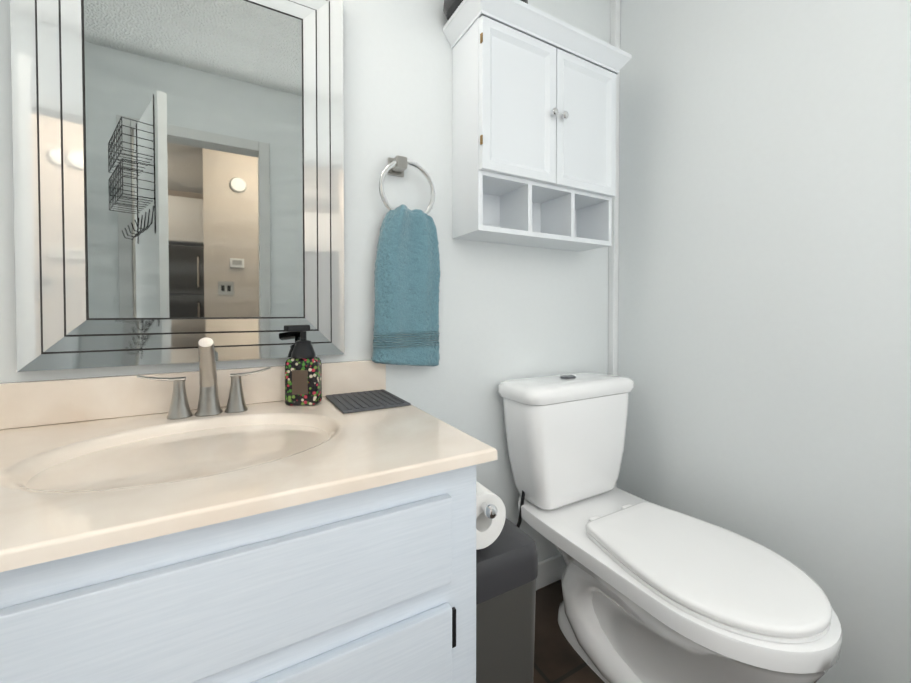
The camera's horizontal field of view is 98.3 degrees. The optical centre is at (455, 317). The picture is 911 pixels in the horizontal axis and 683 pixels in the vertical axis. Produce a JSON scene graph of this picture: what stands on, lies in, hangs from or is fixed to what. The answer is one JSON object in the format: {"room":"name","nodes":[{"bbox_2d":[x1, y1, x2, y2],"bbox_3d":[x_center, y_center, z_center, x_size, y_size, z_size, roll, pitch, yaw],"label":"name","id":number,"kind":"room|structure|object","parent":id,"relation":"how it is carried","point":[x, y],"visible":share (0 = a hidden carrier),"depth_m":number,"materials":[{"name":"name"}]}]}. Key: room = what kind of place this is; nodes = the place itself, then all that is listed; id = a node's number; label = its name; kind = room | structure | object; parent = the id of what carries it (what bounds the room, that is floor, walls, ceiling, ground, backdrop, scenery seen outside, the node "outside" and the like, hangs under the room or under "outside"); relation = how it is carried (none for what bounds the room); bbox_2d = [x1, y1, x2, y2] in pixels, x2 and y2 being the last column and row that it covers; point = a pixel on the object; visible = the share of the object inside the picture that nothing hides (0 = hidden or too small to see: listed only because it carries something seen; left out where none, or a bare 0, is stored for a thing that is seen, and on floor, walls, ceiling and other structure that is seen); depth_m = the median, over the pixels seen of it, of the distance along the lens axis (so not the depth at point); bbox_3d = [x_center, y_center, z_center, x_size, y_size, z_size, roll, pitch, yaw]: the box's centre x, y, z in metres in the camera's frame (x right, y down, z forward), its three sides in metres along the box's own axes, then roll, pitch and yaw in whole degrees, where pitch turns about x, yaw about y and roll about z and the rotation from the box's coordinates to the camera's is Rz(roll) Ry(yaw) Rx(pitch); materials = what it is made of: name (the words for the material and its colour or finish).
{"room":"bathroom","nodes":[
{"label":"bathroom","id":0,"kind":"room"},
{"bbox_2d":[0,0,609,561],"bbox_3d":[-0.280,-0.195,1.196,2.320,2.440,0.100,-1,1,-29],"label":"wall","id":1,"kind":"structure","parent":0,"point":[507,311],"depth_m":1.26,"materials":[{"name":"paint"}]},
{"bbox_2d":[10,0,344,371],"bbox_3d":[-0.594,-0.390,0.939,0.642,0.991,0.032,-1,1,-29],"label":"mirror","id":2,"kind":"object","parent":1,"relation":"attached to","point":[178,176],"visible":0.88,"depth_m":0.91,"materials":[{"name":"grey mirror"}]},
{"bbox_2d":[371,156,439,366],"bbox_3d":[-0.145,-0.164,1.162,0.214,0.625,0.091,-1,1,-29],"label":"towel ring","id":3,"kind":"object","parent":1,"relation":"attached to","point":[406,294],"visible":1,"depth_m":1.14,"materials":[{"name":"teal fabric"}]},
{"bbox_2d":[443,0,631,251],"bbox_3d":[0.292,-0.595,1.332,0.644,0.670,0.209,-1,1,-29],"label":"upper cabinet","id":4,"kind":"object","parent":1,"relation":"attached to","point":[533,126],"visible":1,"depth_m":1.25,"materials":[{"name":"white wood"}]},
{"bbox_2d":[443,0,527,19],"bbox_3d":[0.095,-0.976,1.220,0.250,0.098,0.171,-1,1,-29],"label":"bag","id":5,"kind":"object","parent":4,"relation":"on","point":[450,7],"visible":0.19,"depth_m":1.19,"materials":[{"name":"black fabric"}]},
{"bbox_2d":[536,554,566,589],"bbox_3d":[0.227,0.973,1.436,0.978,0.095,0.014,-1,1,-29],"label":"baseboard","id":6,"kind":"structure","parent":1,"relation":"attached to","point":[551,569],"depth_m":1.49,"materials":[{"name":"white"}]},
{"bbox_2d":[533,579,604,682],"bbox_3d":[0.150,1.063,0.455,2.320,0.050,1.850,-1,1,-29],"label":"floor","id":7,"kind":"structure","parent":0,"point":[558,658],"depth_m":1.21,"materials":[{"name":"tile"}]},
{"bbox_2d":[0,360,496,682],"bbox_3d":[-0.553,0.583,0.662,1.105,0.901,0.583,-1,1,-29],"label":"bathroom vanity","id":8,"kind":"object","parent":7,"relation":"on","point":[269,535],"visible":0.92,"depth_m":0.57,"materials":[{"name":"paint"}]},
{"bbox_2d":[137,337,270,418],"bbox_3d":[-0.548,0.130,0.871,0.256,0.177,0.116,-1,1,-29],"label":"faucet","id":9,"kind":"object","parent":8,"relation":"on","point":[208,403],"visible":1,"depth_m":0.88,"materials":[{"name":"silver metal"}]},
{"bbox_2d":[284,325,321,405],"bbox_3d":[-0.385,0.117,0.995,0.090,0.199,0.075,-1,1,-29],"label":"soap dispenser","id":10,"kind":"object","parent":8,"relation":"on","point":[303,374],"visible":1,"depth_m":0.97,"materials":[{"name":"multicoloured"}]},
{"bbox_2d":[325,389,410,413],"bbox_3d":[-0.232,0.212,1.022,0.166,0.008,0.202,-1,1,-29],"label":"mat","id":11,"kind":"object","parent":8,"relation":"on","point":[351,402],"visible":1,"depth_m":0.99,"materials":[{"name":"grey rubber"}]},
{"bbox_2d":[476,481,505,549],"bbox_3d":[0.018,0.425,0.878,0.136,0.116,0.213,-1,1,-29],"label":"toilet paper roll","id":12,"kind":"object","parent":8,"relation":"attached to","point":[490,514],"visible":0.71,"depth_m":0.83,"materials":[{"name":"white paper"}]},
{"bbox_2d":[476,518,537,682],"bbox_3d":[0.032,0.762,0.975,0.201,0.531,0.320,-1,1,-29],"label":"trash can","id":13,"kind":"object","parent":7,"relation":"on","point":[506,567],"visible":0.33,"depth_m":0.84,"materials":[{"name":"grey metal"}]},
{"bbox_2d":[498,371,842,682],"bbox_3d":[0.547,0.619,1.138,0.505,0.817,0.835,-1,1,-29],"label":"toilet","id":14,"kind":"object","parent":7,"relation":"on","point":[653,593],"visible":0.98,"depth_m":1.06,"materials":[{"name":"white ceramic"}]},
{"bbox_2d":[617,0,910,682],"bbox_3d":[1.114,-0.192,0.983,0.100,2.440,1.620,-1,1,-29],"label":"wall","id":15,"kind":"structure","parent":0,"point":[764,310],"depth_m":1.16,"materials":[{"name":"paint"}]},
{"bbox_2d":[608,0,619,486],"bbox_3d":[0.663,-0.203,1.652,0.030,2.439,0.030,-1,1,-29],"label":"trim","id":16,"kind":"structure","parent":15,"relation":"attached to","point":[614,246],"depth_m":1.64,"materials":[{"name":"white"}]}
]}

